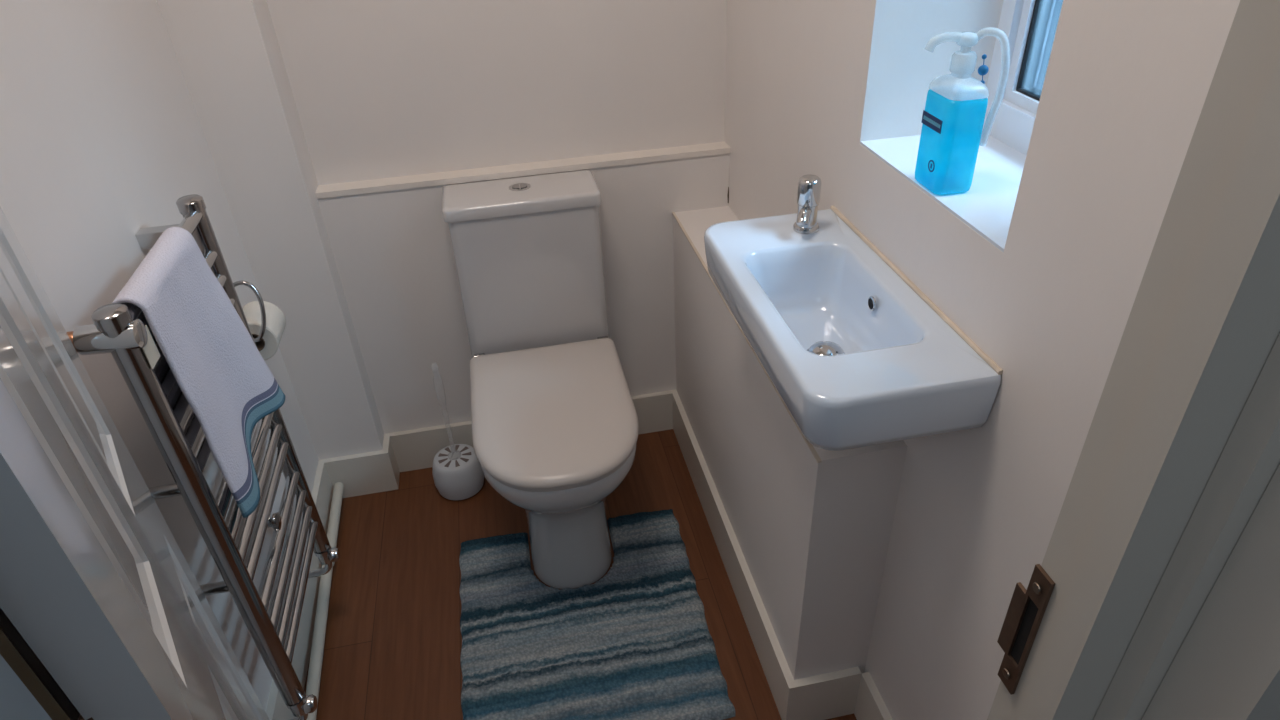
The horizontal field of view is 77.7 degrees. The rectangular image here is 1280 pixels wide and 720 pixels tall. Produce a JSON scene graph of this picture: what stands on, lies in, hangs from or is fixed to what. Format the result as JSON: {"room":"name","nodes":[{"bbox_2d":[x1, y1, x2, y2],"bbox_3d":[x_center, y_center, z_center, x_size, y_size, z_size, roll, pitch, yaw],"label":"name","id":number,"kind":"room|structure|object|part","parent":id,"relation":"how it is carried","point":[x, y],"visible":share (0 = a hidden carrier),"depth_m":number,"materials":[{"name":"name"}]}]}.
{"room":"bathroom","nodes":[
{"label":"bathroom","id":0,"kind":"room"},
{"bbox_2d":[0,0,318,719],"bbox_3d":[-0.802,-0.285,0.936,0.100,2.400,1.672,-8,34,-8],"label":"wall","id":1,"kind":"structure","parent":0,"point":[102,136],"depth_m":1.16,"materials":[{"name":"paint"}]},
{"bbox_2d":[67,194,339,719],"bbox_3d":[-0.672,0.202,1.310,0.119,0.851,0.388,-8,34,-8],"label":"towel radiator","id":2,"kind":"object","parent":1,"relation":"attached to","point":[271,614],"visible":0.81,"depth_m":1.23,"materials":[{"name":"silver metal"}]},
{"bbox_2d":[142,325,159,369],"bbox_3d":[-0.607,-0.016,0.982,0.001,0.046,0.032,-8,34,-8],"label":"tag","id":3,"kind":"object","parent":2,"relation":"hanging from","point":[152,354],"visible":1,"depth_m":0.98,"materials":[{"name":"white fabric"}]},
{"bbox_3d":[-0.655,-0.134,1.092,0.021,0.021,0.330,-8,34,-8],"label":"rail","id":4,"kind":"part","parent":2,"relation":"part of","materials":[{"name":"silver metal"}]},
{"bbox_3d":[-0.652,-0.078,1.130,0.021,0.021,0.330,-8,34,-8],"label":"rail","id":5,"kind":"part","parent":2,"relation":"part of","materials":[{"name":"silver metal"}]},
{"bbox_3d":[-0.647,0.029,1.202,0.021,0.021,0.330,-8,34,-8],"label":"rail","id":6,"kind":"part","parent":2,"relation":"part of","materials":[{"name":"silver metal"}]},
{"bbox_3d":[-0.650,-0.042,1.154,0.021,0.021,0.330,-8,34,-8],"label":"rail","id":7,"kind":"part","parent":2,"relation":"part of","materials":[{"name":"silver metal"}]},
{"bbox_3d":[-0.610,0.260,1.149,0.038,0.772,0.038,-8,34,-8],"label":"post","id":8,"kind":"part","parent":2,"relation":"part of","materials":[{"name":"silver metal"}]},
{"bbox_2d":[112,227,284,517],"bbox_3d":[-0.638,0.004,1.182,0.067,0.375,0.309,-8,34,-8],"label":"hand towel","id":9,"kind":"object","parent":2,"relation":"hanging from","point":[213,358],"visible":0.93,"depth_m":1.13,"materials":[{"name":"white fabric"}]},
{"bbox_3d":[-0.645,0.065,1.226,0.021,0.021,0.330,-8,34,-8],"label":"rail","id":10,"kind":"part","parent":2,"relation":"part of","materials":[{"name":"silver metal"}]},
{"bbox_3d":[-0.649,-0.007,1.178,0.021,0.021,0.330,-8,34,-8],"label":"rail","id":11,"kind":"part","parent":2,"relation":"part of","materials":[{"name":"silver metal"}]},
{"bbox_3d":[-0.641,0.140,1.276,0.021,0.021,0.330,-8,34,-8],"label":"rail","id":12,"kind":"part","parent":2,"relation":"part of","materials":[{"name":"silver metal"}]},
{"bbox_3d":[-0.639,0.177,1.302,0.021,0.021,0.330,-8,34,-8],"label":"rail","id":13,"kind":"part","parent":2,"relation":"part of","materials":[{"name":"silver metal"}]},
{"bbox_3d":[-0.678,0.070,1.436,0.038,0.772,0.038,-8,34,-8],"label":"post","id":14,"kind":"part","parent":2,"relation":"part of","materials":[{"name":"silver metal"}]},
{"bbox_3d":[-0.638,0.213,1.326,0.021,0.021,0.330,-8,34,-8],"label":"rail","id":15,"kind":"part","parent":2,"relation":"part of","materials":[{"name":"silver metal"}]},
{"bbox_3d":[-0.636,0.248,1.350,0.021,0.021,0.330,-8,34,-8],"label":"rail","id":16,"kind":"part","parent":2,"relation":"part of","materials":[{"name":"silver metal"}]},
{"bbox_3d":[-0.633,0.309,1.391,0.021,0.021,0.330,-8,34,-8],"label":"rail","id":17,"kind":"part","parent":2,"relation":"part of","materials":[{"name":"silver metal"}]},
{"bbox_3d":[-0.631,0.349,1.417,0.021,0.021,0.330,-8,34,-8],"label":"rail","id":18,"kind":"part","parent":2,"relation":"part of","materials":[{"name":"silver metal"}]},
{"bbox_3d":[-0.629,0.384,1.441,0.021,0.021,0.330,-8,34,-8],"label":"rail","id":19,"kind":"part","parent":2,"relation":"part of","materials":[{"name":"silver metal"}]},
{"bbox_3d":[-0.627,0.420,1.465,0.021,0.021,0.330,-8,34,-8],"label":"rail","id":20,"kind":"part","parent":2,"relation":"part of","materials":[{"name":"silver metal"}]},
{"bbox_3d":[-0.575,0.599,1.382,0.021,0.030,0.030,-8,34,-8],"label":"valve knob","id":21,"kind":"part","parent":2,"relation":"part of","materials":[{"name":"silver metal"}]},
{"bbox_3d":[-0.643,0.409,1.669,0.021,0.030,0.030,-8,34,-8],"label":"valve knob","id":22,"kind":"part","parent":2,"relation":"part of","materials":[{"name":"silver metal"}]},
{"bbox_2d":[233,281,265,341],"bbox_3d":[-0.765,-0.110,1.540,0.088,0.118,0.124,-8,34,-8],"label":"toilet roll holder","id":23,"kind":"object","parent":1,"relation":"attached to","point":[260,300],"visible":0.53,"depth_m":1.51,"materials":[{"name":"silver metal"}]},
{"bbox_2d":[242,301,285,360],"bbox_3d":[-0.762,-0.058,1.584,0.089,0.089,0.093,-8,34,-8],"label":"toilet roll","id":24,"kind":"object","parent":23,"relation":"on","point":[268,345],"visible":0.54,"depth_m":1.56,"materials":[{"name":"paper"}]},
{"bbox_2d":[266,463,332,719],"bbox_3d":[-0.684,0.688,1.518,0.015,0.128,1.364,-8,34,-8],"label":"baseboard","id":25,"kind":"structure","parent":1,"relation":"attached to","point":[322,492],"depth_m":1.74,"materials":[{"name":"white wood"}]},
{"bbox_2d":[306,482,343,719],"bbox_3d":[-0.676,0.629,1.646,0.032,0.047,1.076,-9,34,-9],"label":"pipe","id":26,"kind":"object","parent":1,"relation":"attached to","point":[317,649],"visible":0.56,"depth_m":1.75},
{"bbox_2d":[157,0,383,459],"bbox_3d":[-0.806,-0.672,1.510,0.160,2.400,0.113,-8,34,-8],"label":"wall","id":27,"kind":"structure","parent":0,"point":[228,53],"depth_m":1.68,"materials":[{"name":"paint"}]},
{"bbox_2d":[318,449,398,497],"bbox_3d":[-0.740,0.303,2.093,0.176,0.128,0.015,-8,34,-8],"label":"baseboard","id":28,"kind":"structure","parent":27,"relation":"attached to","point":[369,472],"depth_m":2.08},
{"bbox_2d":[383,436,399,484],"bbox_3d":[-0.668,0.273,2.132,0.015,0.128,0.054,-8,34,-8],"label":"baseboard","id":29,"kind":"structure","parent":27,"relation":"attached to","point":[387,444],"depth_m":2.12,"materials":[{"name":"white wood"}]},
{"bbox_2d":[266,0,726,184],"bbox_3d":[-0.364,-0.797,1.663,1.106,2.400,0.100,-8,34,-8],"label":"wall","id":30,"kind":"structure","parent":0,"point":[380,89],"depth_m":1.74,"materials":[{"name":"paint"}]},
{"bbox_2d":[318,153,729,433],"bbox_3d":[-0.238,-0.106,2.062,0.946,0.799,0.044,-8,34,-8],"label":"wall","id":31,"kind":"structure","parent":0,"point":[393,253],"depth_m":1.95,"materials":[{"name":"paint"}]},
{"bbox_2d":[315,141,729,198],"bbox_3d":[-0.255,-0.441,1.833,0.946,0.013,0.048,-8,34,-8],"label":"trim","id":32,"kind":"structure","parent":31,"relation":"on","point":[670,153],"depth_m":1.82,"materials":[{"name":"paint"}]},
{"bbox_2d":[384,390,677,471],"bbox_3d":[-0.288,0.198,2.215,0.804,0.128,0.015,-8,34,-8],"label":"baseboard","id":33,"kind":"structure","parent":31,"relation":"attached to","point":[415,449],"depth_m":2.17,"materials":[{"name":"white wood"}]},
{"bbox_2d":[304,429,856,719],"bbox_3d":[0.031,1.140,0.953,2.800,0.050,3.512,-8,34,-8],"label":"floor","id":34,"kind":"structure","parent":0,"point":[393,643],"depth_m":1.84,"materials":[{"name":"laminate"}]},
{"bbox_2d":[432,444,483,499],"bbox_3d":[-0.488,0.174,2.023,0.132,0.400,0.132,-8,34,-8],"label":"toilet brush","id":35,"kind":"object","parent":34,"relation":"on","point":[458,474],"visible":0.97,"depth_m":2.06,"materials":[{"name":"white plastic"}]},
{"bbox_2d":[442,170,638,588],"bbox_3d":[-0.201,0.082,1.778,0.345,0.802,0.637,-8,34,-8],"label":"toilet","id":36,"kind":"object","parent":34,"relation":"on","point":[555,425],"visible":1,"depth_m":1.75,"materials":[{"name":"ceramic"}]},
{"bbox_3d":[-0.265,-0.366,1.764,0.342,0.030,0.149,-8,34,-8],"label":"cistern lid","id":37,"kind":"part","parent":36,"relation":"part of","materials":[{"name":"ceramic"}]},
{"bbox_3d":[-0.187,0.102,1.697,0.345,0.030,0.477,-8,34,-8],"label":"lid","id":38,"kind":"part","parent":36,"relation":"part of","materials":[{"name":"plastic"}]},
{"bbox_3d":[-0.192,0.251,1.885,0.334,0.402,0.614,-8,34,-8],"label":"bowl","id":39,"kind":"part","parent":36,"relation":"part of","materials":[{"name":"ceramic"}]},
{"bbox_3d":[-0.186,0.118,1.710,0.336,0.010,0.469,-8,34,-8],"label":"seat","id":40,"kind":"part","parent":36,"relation":"part of","materials":[{"name":"plastic"}]},
{"bbox_2d":[459,509,734,719],"bbox_3d":[-0.123,0.570,1.750,0.542,0.015,0.597,-8,34,-8],"label":"bath mat","id":41,"kind":"object","parent":34,"relation":"on","point":[636,642],"visible":1,"depth_m":1.71,"materials":[{"name":"blue fabric"}]},
{"bbox_2d":[673,206,906,679],"bbox_3d":[0.255,0.159,1.753,0.141,0.664,0.941,-8,34,-8],"label":"wall","id":42,"kind":"structure","parent":0,"point":[813,538],"depth_m":1.44,"materials":[{"name":"paint"}]},
{"bbox_2d":[672,393,796,719],"bbox_3d":[0.192,0.401,1.879,0.015,0.128,0.941,-8,34,-8],"label":"baseboard","id":43,"kind":"structure","parent":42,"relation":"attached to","point":[779,677],"depth_m":1.74,"materials":[{"name":"white wood"}]},
{"bbox_2d":[672,212,821,462],"bbox_3d":[0.173,-0.105,1.557,0.006,0.004,0.943,-8,34,-8],"label":"trim","id":44,"kind":"structure","parent":42,"relation":"attached to","point":[813,451],"depth_m":1.47,"materials":[{"name":"white wood"}]},
{"bbox_2d":[793,667,860,719],"bbox_3d":[0.352,0.641,1.510,0.126,0.128,0.015,-8,34,-8],"label":"baseboard","id":45,"kind":"structure","parent":42,"relation":"attached to","point":[834,694],"depth_m":1.50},
{"bbox_2d":[725,0,1239,719],"bbox_3d":[0.458,-0.468,1.115,0.259,2.400,1.672,-8,34,-8],"label":"wall","id":46,"kind":"structure","parent":0,"point":[1127,83],"depth_m":1.01,"materials":[{"name":"paint"}]},
{"bbox_2d":[704,205,1002,450],"bbox_3d":[0.266,-0.007,1.181,0.234,0.245,0.509,-8,34,-8],"label":"basin","id":47,"kind":"object","parent":46,"relation":"attached to","point":[857,354],"visible":1,"depth_m":1.05,"materials":[{"name":"ceramic"}]},
{"bbox_2d":[793,175,820,233],"bbox_3d":[0.264,-0.239,1.239,0.041,0.087,0.068,0,34,5],"label":"tap","id":48,"kind":"object","parent":47,"relation":"on","point":[809,186],"visible":1,"depth_m":1.23,"materials":[{"name":"silver metal"}]},
{"bbox_3d":[0.254,-0.222,1.233,0.018,0.024,0.038,10,36,18],"label":"spout","id":49,"kind":"part","parent":48,"relation":"part of","materials":[{"name":"silver metal"}]},
{"bbox_2d":[854,672,892,719],"bbox_3d":[0.470,0.768,1.313,0.015,0.128,0.492,-8,34,-8],"label":"baseboard","id":50,"kind":"structure","parent":46,"relation":"attached to","point":[870,705],"depth_m":1.46,"materials":[{"name":"white wood"}]},
{"bbox_2d":[860,0,1062,251],"bbox_3d":[0.474,-0.620,0.811,0.248,0.912,0.383,-8,34,-8],"label":"window","id":51,"kind":"structure","parent":46,"relation":"in","point":[1026,31],"depth_m":1.12,"materials":[{"name":"paint"}]},
{"bbox_3d":[0.466,-0.239,1.061,0.194,0.004,0.383,-8,34,-8],"label":"sill","id":52,"kind":"part","parent":51,"relation":"part of","materials":[{"name":"paint"}]},
{"bbox_2d":[915,54,988,194],"bbox_3d":[0.393,-0.312,0.993,0.094,0.196,0.070,-8,34,-8],"label":"soap bottle","id":53,"kind":"object","parent":51,"relation":"on","point":[953,117],"visible":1,"depth_m":0.99,"materials":[{"name":"blue plastic"}]},
{"bbox_3d":[0.569,-0.635,0.823,0.055,0.908,0.383,-8,34,-8],"label":"frame","id":54,"kind":"part","parent":51,"relation":"part of","materials":[{"name":"plastic"}]},
{"bbox_3d":[0.566,-0.640,0.820,0.004,0.777,0.284,-8,34,-8],"label":"pane","id":55,"kind":"part","parent":51,"relation":"part of","materials":[{"name":"clear glass"}]},
{"bbox_3d":[-0.040,0.070,0.353,2.800,2.400,0.118,-8,34,-8],"label":"wall","id":56,"kind":"structure","parent":0,"visible":0},
{"bbox_2d":[0,654,51,719],"bbox_3d":[-0.307,0.270,0.434,0.010,2.000,0.066,-8,34,-8],"label":"trim","id":57,"kind":"structure","parent":56,"relation":"attached to","point":[17,702],"depth_m":0.40,"materials":[{"name":"paint"}]},
{"bbox_2d":[0,629,69,719],"bbox_3d":[-0.320,0.247,0.468,0.002,1.998,0.018,-8,34,-8],"label":"trim","id":58,"kind":"structure","parent":56,"relation":"attached to","point":[8,651],"depth_m":0.42,"materials":[{"name":"black"}]},
{"bbox_2d":[0,207,269,719],"bbox_3d":[-0.488,0.109,0.695,0.038,1.979,0.601,-24,40,-29],"label":"door","id":59,"kind":"structure","parent":56,"relation":"in","point":[95,579],"depth_m":0.55,"materials":[{"name":"white"}]},
{"bbox_2d":[997,564,1054,694],"bbox_3d":[0.279,0.197,0.585,0.005,0.126,0.028,-8,34,-8],"label":"strike plate","id":60,"kind":"object","parent":56,"relation":"attached to","point":[1026,610],"visible":1,"depth_m":0.58,"materials":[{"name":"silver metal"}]},
{"bbox_2d":[987,0,1279,719],"bbox_3d":[0.312,0.167,0.540,0.055,2.000,0.059,-8,34,-8],"label":"trim","id":61,"kind":"structure","parent":56,"relation":"attached to","point":[1251,49],"depth_m":0.42,"materials":[{"name":"white wood"}]},
{"bbox_2d":[1019,52,1279,719],"bbox_3d":[0.285,0.181,0.522,0.007,2.000,0.025,-8,34,-8],"label":"trim","id":62,"kind":"structure","parent":56,"relation":"attached to","point":[1246,222],"depth_m":0.41,"materials":[{"name":"white wood"}]},
{"bbox_2d":[1093,334,1279,719],"bbox_3d":[0.341,0.185,0.511,0.042,2.000,0.018,-8,34,-8],"label":"trim","id":63,"kind":"structure","parent":56,"relation":"attached to","point":[1249,460],"depth_m":0.45,"materials":[{"name":"white wood"}]},
{"bbox_2d":[1142,465,1279,719],"bbox_3d":[0.370,0.201,0.486,0.058,2.000,0.050,-8,34,-8],"label":"trim","id":64,"kind":"structure","parent":56,"relation":"attached to","point":[1227,665],"depth_m":0.45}
]}

